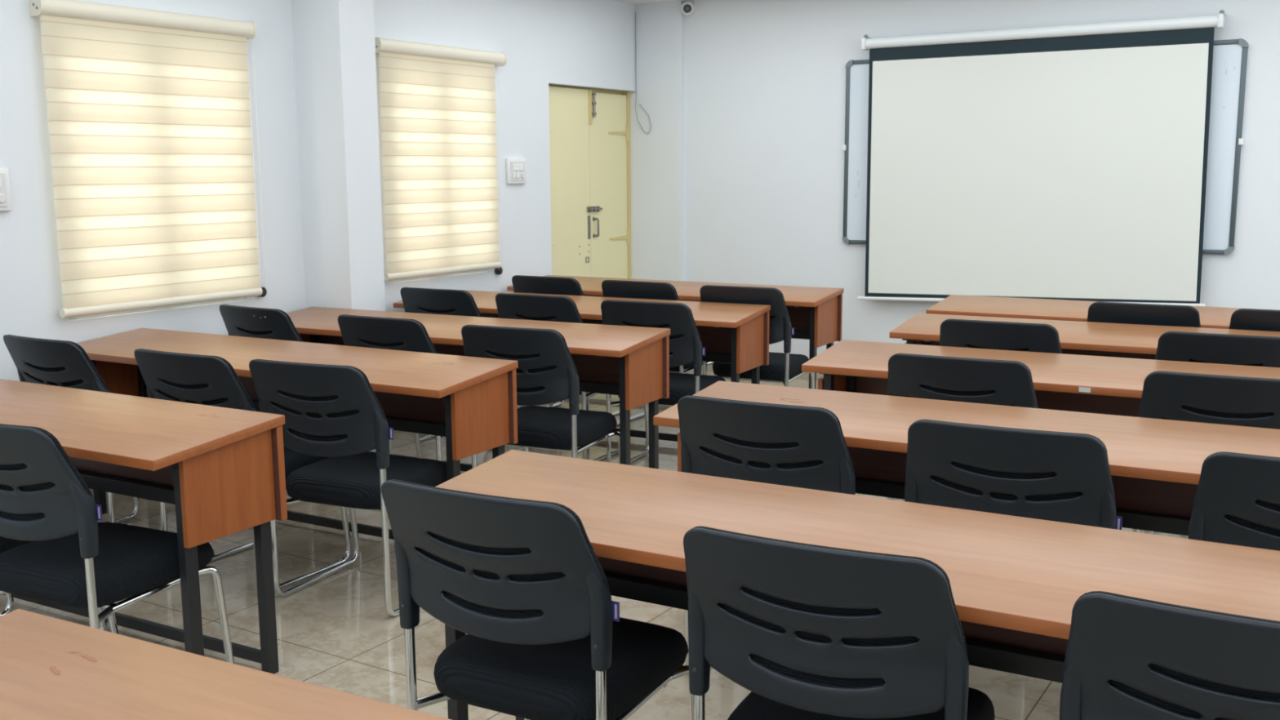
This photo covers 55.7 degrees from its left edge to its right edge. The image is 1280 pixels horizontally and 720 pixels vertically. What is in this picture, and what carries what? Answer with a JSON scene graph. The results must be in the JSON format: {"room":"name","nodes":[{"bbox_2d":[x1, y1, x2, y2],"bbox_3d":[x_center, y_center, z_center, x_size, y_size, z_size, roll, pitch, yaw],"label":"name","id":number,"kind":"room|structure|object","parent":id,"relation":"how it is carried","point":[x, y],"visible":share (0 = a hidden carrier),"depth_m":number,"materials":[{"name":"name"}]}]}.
{"room":"classroom","nodes":[
{"label":"classroom","id":0,"kind":"room"},
{"bbox_2d":[0,0,637,381],"bbox_3d":[-2.448,-0.634,5.054,0.250,2.550,9.370,5,11,31],"label":"wall","id":1,"kind":"structure","parent":0,"point":[590,44],"depth_m":5.94,"materials":[{"name":"paint"}]},
{"bbox_2d":[0,168,12,211],"bbox_3d":[-2.523,-0.652,4.659,0.032,0.166,0.212,5,11,31],"label":"switchboard","id":2,"kind":"object","parent":1,"relation":"attached to","point":[5,191],"visible":1,"depth_m":4.72,"materials":[{"name":"white plastic"}]},
{"bbox_2d":[89,488,133,506],"bbox_3d":[-2.615,0.665,4.723,0.012,0.088,7.785,5,11,31],"label":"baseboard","id":3,"kind":"structure","parent":1,"relation":"attached to","point":[118,498],"depth_m":5.27,"materials":[{"name":"beige tile"}]},
{"bbox_2d":[28,0,266,318],"bbox_3d":[-2.082,-0.869,5.300,0.080,1.289,1.086,5,11,31],"label":"zebra blind","id":4,"kind":"object","parent":1,"relation":"attached to","point":[149,112],"visible":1,"depth_m":5.21,"materials":[{"name":"beige fabric"}]},
{"bbox_2d":[68,297,246,319],"bbox_3d":[-2.169,-0.812,5.357,0.060,1.178,0.950,5,11,31],"label":"window","id":5,"kind":"structure","parent":1,"relation":"in","point":[243,298],"depth_m":5.40,"materials":[{"name":"silver metal"}]},
{"bbox_2d":[290,0,391,452],"bbox_3d":[-1.490,-0.797,6.043,0.320,2.550,0.233,5,11,31],"label":"column","id":6,"kind":"structure","parent":1,"relation":"attached to","point":[334,45],"depth_m":5.91,"materials":[{"name":"paint"}]},
{"bbox_2d":[388,269,486,282],"bbox_3d":[-1.190,-1.064,6.915,0.060,1.178,0.885,5,11,31],"label":"window","id":7,"kind":"structure","parent":1,"relation":"in","point":[468,272],"depth_m":6.98,"materials":[{"name":"silver metal"}]},
{"bbox_2d":[374,36,506,280],"bbox_3d":[-1.099,-1.106,6.866,0.080,1.322,1.064,5,11,31],"label":"zebra blind","id":8,"kind":"object","parent":1,"relation":"attached to","point":[438,117],"visible":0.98,"depth_m":6.78,"materials":[{"name":"beige fabric"}]},
{"bbox_2d":[506,158,526,183],"bbox_3d":[-0.758,-1.162,7.459,0.032,0.155,0.180,5,11,31],"label":"switchboard","id":9,"kind":"object","parent":1,"relation":"attached to","point":[516,173],"visible":1,"depth_m":7.44,"materials":[{"name":"white plastic"}]},
{"bbox_2d":[512,171,515,177],"bbox_3d":[-0.769,-1.133,7.420,0.006,0.040,0.026,5,11,31],"label":"switch","id":10,"kind":"object","parent":9,"relation":"attached to","point":[513,172],"depth_m":7.41,"materials":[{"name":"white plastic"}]},
{"bbox_2d":[515,171,519,177],"bbox_3d":[-0.751,-1.138,7.449,0.006,0.040,0.026,5,11,31],"label":"switch","id":11,"kind":"object","parent":9,"relation":"attached to","point":[517,172],"depth_m":7.44,"materials":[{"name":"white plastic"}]},
{"bbox_2d":[512,164,523,170],"bbox_3d":[-0.749,-1.183,7.447,0.004,0.040,0.105,5,11,31],"label":"socket","id":12,"kind":"object","parent":9,"relation":"attached to","point":[515,166],"depth_m":7.44,"materials":[{"name":"white plastic"}]},
{"bbox_2d":[548,84,631,279],"bbox_3d":[-0.372,-0.867,8.328,0.146,1.961,1.044,5,11,31],"label":"door","id":13,"kind":"structure","parent":1,"relation":"in","point":[589,129],"depth_m":8.28,"materials":[{"name":"yellow"}]},
{"bbox_2d":[0,368,1188,719],"bbox_3d":[0.615,0.951,3.386,7.440,0.100,9.370,5,11,31],"label":"floor","id":14,"kind":"structure","parent":0,"point":[337,632],"depth_m":3.91,"materials":[{"name":"tile"}]},
{"bbox_2d":[0,536,106,631],"bbox_3d":[-1.966,0.472,3.525,0.498,0.836,0.571,5,10,28],"label":"chair","id":15,"kind":"object","parent":14,"relation":"on","point":[6,544],"visible":0.15,"depth_m":3.48,"materials":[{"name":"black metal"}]},
{"bbox_2d":[3,334,139,523],"bbox_3d":[-2.029,0.297,4.633,0.498,0.836,0.571,5,10,30],"label":"chair","id":16,"kind":"object","parent":14,"relation":"on","point":[62,363],"visible":0.39,"depth_m":4.36,"materials":[{"name":"black plastic"}]},
{"bbox_2d":[0,423,234,663],"bbox_3d":[-1.462,0.520,3.196,0.498,0.836,0.571,4,10,26],"label":"chair","id":17,"kind":"object","parent":14,"relation":"on","point":[73,558],"visible":0.94,"depth_m":3.02,"materials":[{"name":"black fabric"}]},
{"bbox_2d":[0,378,287,674],"bbox_3d":[-1.966,0.483,3.728,2.000,0.750,0.442,5,10,29],"label":"desk","id":18,"kind":"object","parent":14,"relation":"on","point":[222,469],"visible":0.85,"depth_m":3.35,"materials":[{"name":"brown wood"}]},
{"bbox_2d":[0,608,451,719],"bbox_3d":[-0.191,0.857,1.291,2.000,0.750,0.441,4,10,28],"label":"desk","id":19,"kind":"object","parent":14,"relation":"on","point":[51,668],"visible":1,"depth_m":1.62,"materials":[{"name":"brown wood"}]},
{"bbox_2d":[133,348,351,592],"bbox_3d":[-1.393,0.351,4.267,0.498,0.836,0.571,5,10,29],"label":"chair","id":20,"kind":"object","parent":14,"relation":"on","point":[197,379],"visible":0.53,"depth_m":4.02,"materials":[{"name":"black plastic"}]},
{"bbox_2d":[219,304,302,342],"bbox_3d":[-1.561,0.145,5.577,0.498,0.836,0.571,6,11,33],"label":"chair","id":21,"kind":"object","parent":14,"relation":"on","point":[239,321],"visible":0.24,"depth_m":5.29,"materials":[{"name":"black plastic"}]},
{"bbox_2d":[76,327,518,539],"bbox_3d":[-1.409,0.332,4.664,2.000,0.750,0.442,5,10,29],"label":"desk","id":22,"kind":"object","parent":14,"relation":"on","point":[469,402],"visible":0.59,"depth_m":4.47,"materials":[{"name":"brown wood"}]},
{"bbox_2d":[248,359,447,616],"bbox_3d":[-0.938,0.382,4.050,0.498,0.836,0.571,4,10,24],"label":"chair","id":23,"kind":"object","parent":14,"relation":"on","point":[335,412],"visible":0.87,"depth_m":3.85,"materials":[{"name":"black plastic"}]},
{"bbox_2d":[337,314,444,461],"bbox_3d":[-0.938,0.201,5.196,0.498,0.836,0.571,5,10,28],"label":"chair","id":24,"kind":"object","parent":14,"relation":"on","point":[375,332],"visible":0.28,"depth_m":4.91,"materials":[{"name":"black plastic"}]},
{"bbox_2d":[400,287,492,450],"bbox_3d":[-0.905,0.019,6.346,0.498,0.836,0.571,5,10,28],"label":"chair","id":25,"kind":"object","parent":14,"relation":"on","point":[418,300],"visible":0.29,"depth_m":6.06,"materials":[{"name":"black plastic"}]},
{"bbox_2d":[287,306,670,471],"bbox_3d":[-0.856,0.201,5.468,2.000,0.750,0.441,4,10,27],"label":"desk","id":26,"kind":"object","parent":14,"relation":"on","point":[632,363],"visible":0.44,"depth_m":5.19,"materials":[{"name":"brown wood"}]},
{"bbox_2d":[381,479,693,719],"bbox_3d":[-0.188,0.618,2.527,0.498,0.836,0.571,4,10,28],"label":"chair","id":27,"kind":"object","parent":14,"relation":"on","point":[546,638],"visible":0.98,"depth_m":2.34,"materials":[{"name":"black plastic"}]},
{"bbox_2d":[614,604,617,618],"bbox_3d":[-0.045,0.469,2.257,0.005,0.028,0.001,4,10,28],"label":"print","id":28,"kind":"object","parent":27,"relation":"attached to","point":[615,605],"depth_m":2.26},
{"bbox_2d":[461,324,620,468],"bbox_3d":[-0.387,0.249,4.868,0.486,0.836,0.571,4,10,25],"label":"chair","id":29,"kind":"object","parent":14,"relation":"on","point":[546,372],"visible":0.71,"depth_m":4.63,"materials":[{"name":"black plastic"}]},
{"bbox_2d":[495,293,618,461],"bbox_3d":[-0.384,0.066,6.026,0.498,0.836,0.571,4,10,28],"label":"chair","id":30,"kind":"object","parent":14,"relation":"on","point":[512,306],"visible":0.31,"depth_m":5.75,"materials":[{"name":"black plastic"}]},
{"bbox_2d":[511,275,619,416],"bbox_3d":[-0.404,-0.087,6.995,0.498,0.836,0.571,5,10,29],"label":"chair","id":31,"kind":"object","parent":14,"relation":"on","point":[521,283],"visible":0.23,"depth_m":6.71,"materials":[{"name":"black plastic"}]},
{"bbox_2d":[393,288,770,441],"bbox_3d":[-0.340,0.063,6.321,2.000,0.750,0.441,4,10,27],"label":"desk","id":32,"kind":"object","parent":14,"relation":"on","point":[737,335],"visible":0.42,"depth_m":6.01,"materials":[{"name":"brown wood"}]},
{"bbox_2d":[601,280,716,426],"bbox_3d":[0.112,-0.040,6.679,0.498,0.836,0.571,5,10,29],"label":"chair","id":33,"kind":"object","parent":14,"relation":"on","point":[611,288],"visible":0.23,"depth_m":6.41,"materials":[{"name":"black plastic"}]},
{"bbox_2d":[600,299,725,462],"bbox_3d":[0.133,0.113,5.709,0.498,0.836,0.571,4,10,26],"label":"chair","id":34,"kind":"object","parent":14,"relation":"on","point":[686,347],"visible":0.42,"depth_m":5.45,"materials":[{"name":"black plastic"}]},
{"bbox_2d":[506,275,844,395],"bbox_3d":[0.169,-0.073,7.163,2.000,0.750,0.442,5,10,29],"label":"desk","id":35,"kind":"object","parent":14,"relation":"on","point":[815,313],"visible":0.34,"depth_m":6.81,"materials":[{"name":"brown wood"}]},
{"bbox_2d":[699,284,814,389],"bbox_3d":[0.620,0.006,6.367,0.498,0.836,0.571,4,10,27],"label":"chair","id":36,"kind":"object","parent":14,"relation":"on","point":[784,368],"visible":0.39,"depth_m":6.12,"materials":[{"name":"black plastic"}]},
{"bbox_2d":[677,395,855,665],"bbox_3d":[0.411,0.481,3.371,0.486,0.836,0.571,5,10,28],"label":"chair","id":37,"kind":"object","parent":14,"relation":"on","point":[802,446],"visible":0.5,"depth_m":3.11,"materials":[{"name":"black plastic"}]},
{"bbox_2d":[683,525,995,719],"bbox_3d":[0.383,0.664,2.213,0.486,0.836,0.571,4,10,28],"label":"chair","id":38,"kind":"object","parent":14,"relation":"on","point":[813,632],"visible":1,"depth_m":1.97,"materials":[{"name":"black plastic"}]},
{"bbox_2d":[435,449,1279,719],"bbox_3d":[0.451,0.690,2.323,2.000,0.750,0.442,5,10,29],"label":"desk","id":39,"kind":"object","parent":14,"relation":"on","point":[1016,583],"visible":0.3,"depth_m":2.31,"materials":[{"name":"brown wood"}]},
{"bbox_2d":[886,353,1038,500],"bbox_3d":[1.112,0.366,4.067,0.486,0.836,0.571,5,10,28],"label":"chair","id":40,"kind":"object","parent":14,"relation":"on","point":[966,380],"visible":0.35,"depth_m":3.79,"materials":[{"name":"black plastic"}]},
{"bbox_2d":[653,381,1279,535],"bbox_3d":[1.021,0.537,3.264,2.000,0.750,0.442,5,10,29],"label":"desk","id":41,"kind":"object","parent":14,"relation":"on","point":[1155,464],"visible":0.2,"depth_m":3.26,"materials":[{"name":"brown wood"}]},
{"bbox_2d":[938,319,1062,353],"bbox_3d":[1.494,0.227,4.932,0.486,0.836,0.571,5,10,28],"label":"chair","id":42,"kind":"object","parent":14,"relation":"on","point":[962,333],"visible":0.27,"depth_m":4.64,"materials":[{"name":"black plastic"}]},
{"bbox_2d":[904,419,1122,529],"bbox_3d":[0.954,0.528,3.052,0.498,0.836,0.571,4,10,28],"label":"chair","id":43,"kind":"object","parent":14,"relation":"on","point":[1062,477],"visible":0.56,"depth_m":2.79,"materials":[{"name":"black plastic"}]},
{"bbox_2d":[1117,518,1119,529],"bbox_3d":[1.099,0.378,2.784,0.005,0.028,0.001,4,10,27],"label":"print","id":44,"kind":"object","parent":43,"relation":"attached to","point":[1118,519],"depth_m":2.78},
{"bbox_2d":[801,339,1279,417],"bbox_3d":[1.572,0.390,4.174,2.000,0.750,0.443,4,10,28],"label":"desk","id":45,"kind":"object","parent":14,"relation":"on","point":[1098,384],"visible":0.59,"depth_m":4.31,"materials":[{"name":"brown wood"}]},
{"bbox_2d":[888,313,1279,359],"bbox_3d":[2.068,0.252,5.029,2.000,0.750,0.441,4,10,28],"label":"desk","id":46,"kind":"object","parent":14,"relation":"on","point":[1077,338],"visible":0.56,"depth_m":5.10,"materials":[{"name":"brown wood"}]},
{"bbox_2d":[925,294,1275,328],"bbox_3d":[2.408,0.127,5.808,2.000,0.750,0.442,5,10,30],"label":"desk","id":47,"kind":"object","parent":14,"relation":"on","point":[1220,317],"visible":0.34,"depth_m":5.97,"materials":[{"name":"brown wood"}]},
{"bbox_2d":[1086,302,1200,327],"bbox_3d":[2.283,0.133,5.495,0.486,0.836,0.571,4,10,28],"label":"chair","id":48,"kind":"object","parent":14,"relation":"on","point":[1172,315],"visible":0.16,"depth_m":5.20,"materials":[{"name":"black plastic"}]},
{"bbox_2d":[1059,591,1279,719],"bbox_3d":[0.934,0.712,1.885,0.498,0.836,0.571,5,10,28],"label":"chair","id":49,"kind":"object","parent":14,"relation":"on","point":[1127,657],"visible":1,"depth_m":1.67,"materials":[{"name":"black plastic"}]},
{"bbox_2d":[1132,370,1279,533],"bbox_3d":[1.789,0.420,3.701,0.498,0.836,0.571,4,10,28],"label":"chair","id":50,"kind":"object","parent":14,"relation":"on","point":[1239,401],"visible":0.32,"depth_m":3.45,"materials":[{"name":"black plastic"}]},
{"bbox_2d":[1144,331,1279,534],"bbox_3d":[2.188,0.285,4.537,0.498,0.836,0.571,4,10,28],"label":"chair","id":51,"kind":"object","parent":14,"relation":"on","point":[1180,346],"visible":0.26,"depth_m":4.26,"materials":[{"name":"black plastic"}]},
{"bbox_2d":[1187,451,1279,551],"bbox_3d":[1.496,0.578,2.712,0.498,0.836,0.571,4,10,27],"label":"chair","id":52,"kind":"object","parent":14,"relation":"on","point":[1237,501],"visible":0.45,"depth_m":2.54,"materials":[{"name":"black plastic"}]},
{"bbox_2d":[1228,308,1279,331],"bbox_3d":[2.779,0.176,5.204,0.498,0.836,0.571,5,10,28],"label":"chair","id":53,"kind":"object","parent":14,"relation":"on","point":[1252,319],"visible":0.21,"depth_m":4.99,"materials":[{"name":"black plastic"}]},
{"bbox_2d":[612,0,698,4],"bbox_3d":[0.599,-1.666,2.972,7.440,0.100,9.370,5,11,31],"label":"ceiling","id":54,"kind":"structure","parent":0,"point":[629,2],"depth_m":8.29,"materials":[{"name":"paint"}]},
{"bbox_2d":[684,0,1279,358],"bbox_3d":[3.117,-0.968,6.939,7.190,2.550,0.250,5,11,31],"label":"wall","id":55,"kind":"structure","parent":0,"point":[765,80],"depth_m":7.96,"materials":[{"name":"paint"}]},
{"bbox_2d":[635,0,684,280],"bbox_3d":[0.143,-1.211,8.596,0.370,2.550,0.040,5,11,31],"label":"pillar","id":56,"kind":"structure","parent":55,"relation":"attached to","point":[660,27],"depth_m":8.52,"materials":[{"name":"paint"}]},
{"bbox_2d":[635,12,651,133],"bbox_3d":[0.018,-2.011,8.499,0.124,0.837,0.025,5,10,30],"label":"cable","id":57,"kind":"object","parent":56,"relation":"attached to","point":[635,12],"visible":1,"depth_m":8.53,"materials":[{"name":"grey plastic"}]},
{"bbox_2d":[680,0,697,15],"bbox_3d":[0.322,-2.402,8.250,0.094,0.113,0.107,5,11,31],"label":"security camera","id":58,"kind":"object","parent":55,"relation":"attached to","point":[688,7],"visible":1,"depth_m":8.22,"materials":[{"name":"white plastic"}]},
{"bbox_2d":[702,364,823,381],"bbox_3d":[3.107,0.271,6.989,6.570,0.088,0.012,5,11,31],"label":"baseboard","id":59,"kind":"structure","parent":55,"relation":"attached to","point":[709,367],"depth_m":8.21,"materials":[{"name":"beige tile"}]},
{"bbox_2d":[857,9,1225,306],"bbox_3d":[2.290,-1.141,7.206,2.057,1.673,0.126,5,11,31],"label":"projection screen","id":60,"kind":"object","parent":55,"relation":"attached to","point":[1068,162],"visible":0.96,"depth_m":7.12,"materials":[{"name":"white fabric"}]},
{"bbox_2d":[841,38,1248,255],"bbox_3d":[2.306,-1.248,7.235,2.334,1.171,0.032,5,11,31],"label":"whiteboard","id":61,"kind":"object","parent":55,"relation":"attached to","point":[1229,62],"visible":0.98,"depth_m":6.72,"materials":[{"name":"white plastic"}]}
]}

